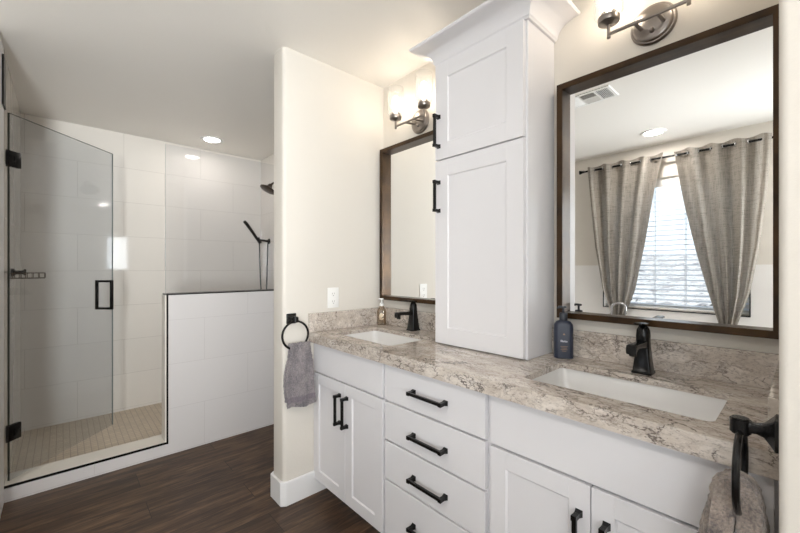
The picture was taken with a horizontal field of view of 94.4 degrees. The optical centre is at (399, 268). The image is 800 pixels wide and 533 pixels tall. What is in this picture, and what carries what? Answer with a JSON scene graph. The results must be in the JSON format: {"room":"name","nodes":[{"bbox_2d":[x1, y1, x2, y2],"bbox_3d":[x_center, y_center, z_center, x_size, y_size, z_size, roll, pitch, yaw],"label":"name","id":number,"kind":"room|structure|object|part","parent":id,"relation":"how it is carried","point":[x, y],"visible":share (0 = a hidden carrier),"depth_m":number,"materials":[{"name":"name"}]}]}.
{"room":"bathroom","nodes":[
{"label":"bathroom","id":0,"kind":"room"},
{"bbox_2d":[0,36,20,516],"bbox_3d":[-2.463,0.041,2.271,0.128,2.440,1.350,0,0,-42],"label":"wall","id":1,"kind":"structure","parent":0,"point":[12,106],"depth_m":2.25,"materials":[{"name":"tile"}]},
{"bbox_2d":[10,269,45,278],"bbox_3d":[-2.342,0.032,2.334,0.152,0.062,0.146,0,0,-42],"label":"basket","id":2,"kind":"object","parent":1,"relation":"attached to","point":[14,272],"visible":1,"depth_m":2.30,"materials":[{"name":"brown metal"}]},
{"bbox_2d":[5,113,113,480],"bbox_3d":[-2.117,0.154,2.356,0.122,1.991,0.735,0,0,0],"label":"shower door","id":3,"kind":"structure","parent":1,"relation":"attached to","point":[12,159],"depth_m":2.00,"materials":[{"name":"clear glass"}]},
{"bbox_3d":[-2.117,0.894,2.034,0.028,0.040,0.028,0,0,0],"label":"plate","id":4,"kind":"part","parent":3,"relation":"part of","materials":[{"name":"black metal"}]},
{"bbox_3d":[-2.117,-0.596,2.034,0.028,0.040,0.028,0,0,0],"label":"plate","id":5,"kind":"part","parent":3,"relation":"part of","materials":[{"name":"black metal"}]},
{"bbox_3d":[-2.116,0.189,2.648,0.122,0.210,0.018,0,0,0],"label":"handle","id":6,"kind":"part","parent":3,"relation":"part of","materials":[{"name":"black metal"}]},
{"bbox_2d":[21,113,260,431],"bbox_3d":[-2.304,0.041,3.432,1.988,2.440,0.150,0,0,-42],"label":"wall","id":7,"kind":"structure","parent":0,"point":[66,182],"depth_m":3.17,"materials":[{"name":"tile"}]},
{"bbox_2d":[0,403,379,532],"bbox_3d":[-0.677,1.301,1.126,2.990,0.120,5.750,0,0,-42],"label":"floor","id":8,"kind":"structure","parent":0,"point":[223,485],"depth_m":2.07,"materials":[{"name":"brown wood"}]},
{"bbox_2d":[4,444,166,502],"bbox_3d":[-1.907,1.222,2.305,0.755,0.078,0.170,0,0,-42],"label":"shower curb","id":9,"kind":"object","parent":8,"relation":"on","point":[44,484],"visible":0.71,"depth_m":2.20,"materials":[{"name":"tile"}]},
{"bbox_2d":[314,343,386,532],"bbox_3d":[-0.105,0.834,2.009,0.546,0.854,0.612,0,0,-42],"label":"vanity cabinet","id":10,"kind":"object","parent":8,"relation":"on","point":[349,406],"visible":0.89,"depth_m":1.80,"materials":[{"name":"paint"}]},
{"bbox_3d":[-0.373,0.876,1.968,0.020,0.593,0.310,0,0,-42],"label":"door","id":11,"kind":"part","parent":10,"relation":"part of","materials":[{"name":"paint"}]},
{"bbox_3d":[-0.319,0.713,1.866,0.038,0.157,0.019,0,0,-42],"label":"handle","id":12,"kind":"part","parent":10,"relation":"part of","materials":[{"name":"black metal"}]},
{"bbox_3d":[-0.275,0.713,1.819,0.038,0.157,0.019,0,0,-42],"label":"handle","id":13,"kind":"part","parent":10,"relation":"part of","materials":[{"name":"black metal"}]},
{"bbox_3d":[-0.168,0.876,1.744,0.020,0.593,0.291,0,0,-42],"label":"door","id":14,"kind":"part","parent":10,"relation":"part of","materials":[{"name":"paint"}]},
{"bbox_2d":[308,307,778,480],"bbox_3d":[0.308,0.329,1.563,0.544,0.156,1.831,0,0,-42],"label":"countertop","id":15,"kind":"structure","parent":10,"relation":"on","point":[747,380],"depth_m":1.19,"materials":[{"name":"stone"}]},
{"bbox_2d":[377,298,383,324],"bbox_3d":[-0.116,0.272,2.333,0.056,0.166,0.043,0,0,-1],"label":"soap bottle","id":16,"kind":"object","parent":15,"relation":"on","point":[381,315],"visible":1,"depth_m":2.31,"materials":[{"name":"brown plastic"}]},
{"bbox_2d":[345,331,419,345],"bbox_3d":[-0.098,0.454,1.967,0.326,0.154,0.506,0,0,-42],"label":"sink","id":17,"kind":"object","parent":15,"relation":"in","point":[379,337],"visible":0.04,"depth_m":2.16,"materials":[{"name":"white ceramic"}]},
{"bbox_2d":[394,300,419,330],"bbox_3d":[0.039,0.268,2.095,0.161,0.175,0.058,0,0,-42],"label":"faucet","id":18,"kind":"object","parent":15,"relation":"on","point":[413,324],"visible":1,"depth_m":2.11,"materials":[{"name":"black metal"}]},
{"bbox_3d":[0.024,0.263,2.081,0.122,0.038,0.033,0,0,-42],"label":"spout","id":19,"kind":"part","parent":18,"relation":"part of","materials":[{"name":"black metal"}]},
{"bbox_2d":[409,0,580,359],"bbox_3d":[0.388,-0.344,1.633,0.332,1.398,0.658,0,0,-42],"label":"cabinet","id":20,"kind":"object","parent":15,"relation":"on","point":[493,117],"visible":1,"depth_m":1.54,"materials":[{"name":"paint"}]},
{"bbox_3d":[0.170,-0.642,1.729,0.038,0.157,0.019,0,0,-42],"label":"handle","id":21,"kind":"part","parent":20,"relation":"part of","materials":[{"name":"black metal"}]},
{"bbox_3d":[0.170,-0.337,1.729,0.038,0.152,0.019,0,0,-42],"label":"handle","id":22,"kind":"part","parent":20,"relation":"part of","materials":[{"name":"black metal"}]},
{"bbox_3d":[0.328,-0.736,1.599,0.020,0.450,0.454,0,0,-42],"label":"door","id":23,"kind":"part","parent":20,"relation":"part of","materials":[{"name":"paint"}]},
{"bbox_3d":[0.328,-0.077,1.599,0.020,0.854,0.454,0,0,-42],"label":"door","id":24,"kind":"part","parent":20,"relation":"part of","materials":[{"name":"paint"}]},
{"bbox_3d":[0.388,-1.003,1.633,0.332,0.080,0.658,0,0,-42],"label":"crown moulding","id":25,"kind":"part","parent":20,"relation":"part of","materials":[{"name":"paint"}]},
{"bbox_2d":[554,306,572,358],"bbox_3d":[0.651,0.253,1.474,0.071,0.206,0.046,0,0,18],"label":"pump bottle","id":26,"kind":"object","parent":15,"relation":"on","point":[563,328],"visible":1,"depth_m":1.46,"materials":[{"name":"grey plastic"}]},
{"bbox_2d":[532,368,726,420],"bbox_3d":[0.669,0.454,1.129,0.326,0.154,0.518,0,0,-42],"label":"sink","id":27,"kind":"object","parent":15,"relation":"in","point":[701,407],"visible":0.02,"depth_m":1.22,"materials":[{"name":"white ceramic"}]},
{"bbox_2d":[626,322,654,375],"bbox_3d":[0.792,0.268,1.228,0.161,0.175,0.058,0,0,-42],"label":"faucet","id":28,"kind":"object","parent":15,"relation":"on","point":[640,349],"visible":1,"depth_m":1.24,"materials":[{"name":"black metal"}]},
{"bbox_3d":[0.778,0.263,1.215,0.122,0.038,0.033,0,0,-42],"label":"spout","id":29,"kind":"part","parent":28,"relation":"part of","materials":[{"name":"black metal"}]},
{"bbox_3d":[0.815,0.187,1.249,0.078,0.012,0.032,0,0,-42],"label":"lever","id":30,"kind":"part","parent":28,"relation":"part of","materials":[{"name":"black metal"}]},
{"bbox_2d":[385,364,490,532],"bbox_3d":[0.283,0.834,1.585,0.546,0.854,0.535,0,0,-42],"label":"drawers","id":31,"kind":"object","parent":8,"relation":"on","point":[437,432],"visible":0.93,"depth_m":1.40,"materials":[{"name":"paint"}]},
{"bbox_3d":[0.098,1.033,1.409,0.038,0.019,0.185,0,0,-42],"label":"handle","id":32,"kind":"part","parent":31,"relation":"part of","materials":[{"name":"black metal"}]},
{"bbox_3d":[0.098,0.840,1.409,0.038,0.019,0.185,0,0,-42],"label":"handle","id":33,"kind":"part","parent":31,"relation":"part of","materials":[{"name":"black metal"}]},
{"bbox_3d":[0.098,0.669,1.409,0.038,0.019,0.185,0,0,-42],"label":"handle","id":34,"kind":"part","parent":31,"relation":"part of","materials":[{"name":"black metal"}]},
{"bbox_3d":[0.098,0.495,1.409,0.038,0.019,0.185,0,0,-42],"label":"handle","id":35,"kind":"part","parent":31,"relation":"part of","materials":[{"name":"black metal"}]},
{"bbox_3d":[0.116,1.047,1.433,0.020,0.251,0.519,0,0,-42],"label":"drawer","id":36,"kind":"part","parent":31,"relation":"part of","materials":[{"name":"paint"}]},
{"bbox_3d":[0.116,0.832,1.433,0.020,0.163,0.519,0,0,-42],"label":"drawer","id":37,"kind":"part","parent":31,"relation":"part of","materials":[{"name":"paint"}]},
{"bbox_3d":[0.116,0.661,1.433,0.020,0.162,0.519,0,0,-42],"label":"drawer","id":38,"kind":"part","parent":31,"relation":"part of","materials":[{"name":"paint"}]},
{"bbox_3d":[0.116,0.492,1.433,0.020,0.161,0.519,0,0,-42],"label":"drawer","id":39,"kind":"part","parent":31,"relation":"part of","materials":[{"name":"paint"}]},
{"bbox_2d":[490,396,778,532],"bbox_3d":[0.693,0.834,1.136,0.546,0.854,0.678,0,0,-42],"label":"vanity cabinet","id":40,"kind":"object","parent":8,"relation":"on","point":[550,473],"visible":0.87,"depth_m":1.00,"materials":[{"name":"paint"}]},
{"bbox_3d":[0.410,0.878,1.111,0.020,0.588,0.312,0,0,-42],"label":"door","id":41,"kind":"part","parent":40,"relation":"part of","materials":[{"name":"paint"}]},
{"bbox_3d":[0.475,0.736,0.998,0.038,0.157,0.019,0,0,-42],"label":"handle","id":42,"kind":"part","parent":40,"relation":"part of","materials":[{"name":"black metal"}]},
{"bbox_3d":[0.522,0.736,0.946,0.038,0.157,0.019,0,0,-42],"label":"handle","id":43,"kind":"part","parent":40,"relation":"part of","materials":[{"name":"black metal"}]},
{"bbox_3d":[0.633,0.878,0.867,0.020,0.588,0.344,0,0,-42],"label":"door","id":44,"kind":"part","parent":40,"relation":"part of","materials":[{"name":"paint"}]},
{"bbox_2d":[167,291,273,454],"bbox_3d":[-1.212,0.721,2.907,1.083,1.080,0.120,0,0,-42],"label":"wall","id":45,"kind":"structure","parent":0,"point":[221,345],"depth_m":2.72,"materials":[{"name":"tile"}]},
{"bbox_2d":[4,434,164,485],"bbox_3d":[-1.909,1.179,2.308,0.755,0.009,0.164,0,0,-42],"label":"trim","id":46,"kind":"structure","parent":45,"relation":"attached to","point":[15,477],"depth_m":2.26,"materials":[{"name":"beige tile"}]},
{"bbox_2d":[4,295,167,488],"bbox_3d":[-1.849,0.680,2.246,0.761,1.010,0.010,0,0,-42],"label":"trim","id":47,"kind":"structure","parent":45,"relation":"attached to","point":[166,442],"depth_m":2.40,"materials":[{"name":"black metal"}]},
{"bbox_2d":[162,294,165,441],"bbox_3d":[-1.617,0.678,2.539,0.012,0.993,0.111,0,0,-42],"label":"trim","id":48,"kind":"structure","parent":45,"relation":"attached to","point":[163,296],"depth_m":2.50,"materials":[{"name":"white tile"}]},
{"bbox_2d":[162,289,273,294],"bbox_3d":[-1.214,0.177,2.905,1.089,0.008,0.127,0,0,-42],"label":"half wall cap","id":49,"kind":"object","parent":45,"relation":"on","point":[231,291],"visible":0.64,"depth_m":2.76,"materials":[{"name":"black metal"}]},
{"bbox_2d":[165,144,266,293],"bbox_3d":[-1.210,-0.340,2.902,1.081,1.026,0.010,0,0,-42],"label":"glass panel","id":50,"kind":"object","parent":49,"relation":"on","point":[165,144],"visible":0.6,"depth_m":2.54,"materials":[{"name":"grey"}]},
{"bbox_2d":[0,0,486,159],"bbox_3d":[-0.677,-1.229,1.126,2.990,0.100,5.750,0,0,-42],"label":"ceiling","id":51,"kind":"structure","parent":0,"point":[181,72],"depth_m":2.02,"materials":[{"name":"paint"}]},
{"bbox_2d":[200,136,222,142],"bbox_3d":[-1.720,-1.175,3.385,0.190,0.008,0.190,0,0,-42],"label":"recessed light","id":52,"kind":"object","parent":51,"relation":"in","point":[210,139],"visible":1,"depth_m":3.37,"materials":[{"name":"white plastic"}]},
{"bbox_2d":[261,154,273,288],"bbox_3d":[-0.837,0.041,3.408,0.147,2.440,2.165,0,0,-42],"label":"wall","id":53,"kind":"structure","parent":0,"point":[267,170],"depth_m":3.92,"materials":[{"name":"tile"}]},
{"bbox_2d":[243,220,269,288],"bbox_3d":[-1.472,-0.010,3.794,0.270,0.947,0.056,0,0,-42],"label":"shower","id":54,"kind":"object","parent":53,"relation":"attached to","point":[245,222],"visible":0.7,"depth_m":3.81,"materials":[{"name":"black metal"}]},
{"bbox_2d":[260,182,273,194],"bbox_3d":[-1.232,-0.786,3.566,0.223,0.146,0.150,0,0,-42],"label":"shower","id":55,"kind":"object","parent":53,"relation":"attached to","point":[267,188],"visible":0.62,"depth_m":3.52,"materials":[{"name":"brown metal"}]},
{"bbox_2d":[274,47,382,480],"bbox_3d":[-0.409,0.041,2.241,0.690,2.440,0.135,0,0,-42],"label":"wall","id":56,"kind":"structure","parent":0,"point":[328,120],"depth_m":2.08,"materials":[{"name":"paint"}]},
{"bbox_2d":[281,313,308,349],"bbox_3d":[-0.563,0.337,1.963,0.157,0.188,0.067,0,0,-42],"label":"towel ring","id":57,"kind":"object","parent":56,"relation":"attached to","point":[291,318],"visible":0.91,"depth_m":1.96,"materials":[{"name":"black metal"}]},
{"bbox_3d":[-0.572,0.269,1.974,0.054,0.054,0.040,0,0,-42],"label":"post","id":58,"kind":"part","parent":57,"relation":"part of","materials":[{"name":"black metal"}]},
{"bbox_2d":[283,341,315,408],"bbox_3d":[-0.530,0.562,1.963,0.173,0.345,0.064,0,0,-42],"label":"hand towel","id":59,"kind":"object","parent":57,"relation":"hanging from","point":[298,380],"visible":1,"depth_m":1.94,"materials":[{"name":"grey fabric"}]},
{"bbox_2d":[271,470,325,506],"bbox_3d":[-0.422,1.197,2.230,0.684,0.128,0.163,0,0,-42],"label":"baseboard","id":60,"kind":"structure","parent":56,"relation":"attached to","point":[284,493],"depth_m":2.00,"materials":[{"name":"white paint"}]},
{"bbox_2d":[327,287,338,307],"bbox_3d":[-0.390,0.171,2.162,0.075,0.118,0.007,0,0,-42],"label":"outlet","id":61,"kind":"object","parent":56,"relation":"attached to","point":[332,293],"visible":1,"depth_m":2.16,"materials":[{"name":"white plastic"}]},
{"bbox_2d":[383,0,778,353],"bbox_3d":[1.065,0.041,1.251,0.150,2.440,3.585,0,0,-42],"label":"wall","id":62,"kind":"structure","parent":0,"point":[581,48],"depth_m":1.45,"materials":[{"name":"paint"}]},
{"bbox_2d":[380,130,437,304],"bbox_3d":[0.103,-0.282,2.158,0.044,0.962,0.648,0,0,-42],"label":"wall mirror","id":63,"kind":"object","parent":62,"relation":"attached to","point":[407,167],"visible":0.6,"depth_m":2.24,"materials":[{"name":"mirror"}]},
{"bbox_2d":[390,78,432,133],"bbox_3d":[0.069,-0.929,2.124,0.140,0.278,0.327,0,0,-42],"label":"wall sconce","id":64,"kind":"object","parent":62,"relation":"attached to","point":[420,120],"visible":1,"depth_m":2.14,"materials":[{"name":"silver metal"}]},
{"bbox_2d":[390,112,401,128],"bbox_3d":[-0.026,-0.872,2.194,0.072,0.090,0.072,0,0,-42],"label":"socket","id":65,"kind":"object","parent":64,"relation":"attached to","point":[395,117],"depth_m":2.17,"materials":[{"name":"silver metal"}]},
{"bbox_3d":[-0.026,-0.968,2.194,0.036,0.102,0.036,0,0,-42],"label":"bulb","id":66,"kind":"part","parent":64,"relation":"part of","materials":[{"name":"white glass"}]},
{"bbox_2d":[417,99,429,117],"bbox_3d":[0.131,-0.872,2.023,0.072,0.090,0.072,0,0,-42],"label":"socket","id":67,"kind":"object","parent":64,"relation":"attached to","point":[423,104],"depth_m":2.01,"materials":[{"name":"silver metal"}]},
{"bbox_3d":[0.131,-0.968,2.023,0.036,0.102,0.036,0,0,-42],"label":"bulb","id":68,"kind":"part","parent":64,"relation":"part of","materials":[{"name":"white glass"}]},
{"bbox_2d":[383,307,778,388],"bbox_3d":[0.502,0.304,1.740,0.018,0.105,1.831,0,0,-42],"label":"backsplash","id":69,"kind":"structure","parent":62,"relation":"attached to","point":[737,366],"depth_m":1.24,"materials":[{"name":"stone"}]},
{"bbox_2d":[594,0,690,45],"bbox_3d":[0.850,-0.935,1.269,0.140,0.278,0.327,0,0,-42],"label":"wall sconce","id":70,"kind":"object","parent":62,"relation":"attached to","point":[655,22],"visible":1,"depth_m":1.30,"materials":[{"name":"silver metal"}]},
{"bbox_2d":[597,9,619,38],"bbox_3d":[0.755,-0.878,1.339,0.072,0.090,0.072,0,0,-42],"label":"socket","id":71,"kind":"object","parent":70,"relation":"attached to","point":[609,18],"depth_m":1.33,"materials":[{"name":"silver metal"}]},
{"bbox_3d":[0.755,-0.974,1.339,0.036,0.102,0.036,0,0,-42],"label":"bulb","id":72,"kind":"part","parent":70,"relation":"part of","materials":[{"name":"white glass"}]},
{"bbox_3d":[0.755,-0.993,1.339,0.095,0.161,0.095,0,0,-42],"label":"lamp shade","id":73,"kind":"part","parent":70,"relation":"part of","materials":[{"name":"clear glass"}]},
{"bbox_3d":[0.839,-0.852,1.304,0.078,0.022,0.012,0,0,-42],"label":"arm","id":74,"kind":"part","parent":70,"relation":"part of","materials":[{"name":"silver metal"}]},
{"bbox_3d":[0.885,-0.852,1.254,0.078,0.022,0.012,0,0,-42],"label":"arm","id":75,"kind":"part","parent":70,"relation":"part of","materials":[{"name":"silver metal"}]},
{"bbox_2d":[557,4,778,338],"bbox_3d":[0.884,-0.276,1.304,0.044,0.960,0.654,0,0,-42],"label":"wall mirror","id":76,"kind":"object","parent":62,"relation":"attached to","point":[668,155],"visible":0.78,"depth_m":1.26,"materials":[{"name":"mirror"}]},
{"bbox_2d":[779,0,799,532],"bbox_3d":[0.919,0.041,0.788,0.690,2.440,0.135,0,0,-42],"label":"wall","id":77,"kind":"structure","parent":0,"point":[789,10],"depth_m":0.60,"materials":[{"name":"paint"}]},
{"bbox_2d":[729,414,778,515],"bbox_3d":[0.646,0.359,0.676,0.157,0.188,0.067,0,0,-42],"label":"towel ring","id":78,"kind":"object","parent":77,"relation":"attached to","point":[742,427],"visible":0.9,"depth_m":0.66,"materials":[{"name":"black metal"}]},
{"bbox_2d":[697,468,769,532],"bbox_3d":[0.620,0.583,0.690,0.176,0.407,0.115,0,0,-40],"label":"hand towel","id":79,"kind":"object","parent":78,"relation":"hanging from","point":[718,515],"visible":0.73,"depth_m":0.67,"materials":[{"name":"grey fabric"}]},
{"bbox_3d":[0.655,0.291,0.666,0.054,0.054,0.040,0,0,-42],"label":"post","id":80,"kind":"part","parent":78,"relation":"part of","materials":[{"name":"black metal"}]}
]}

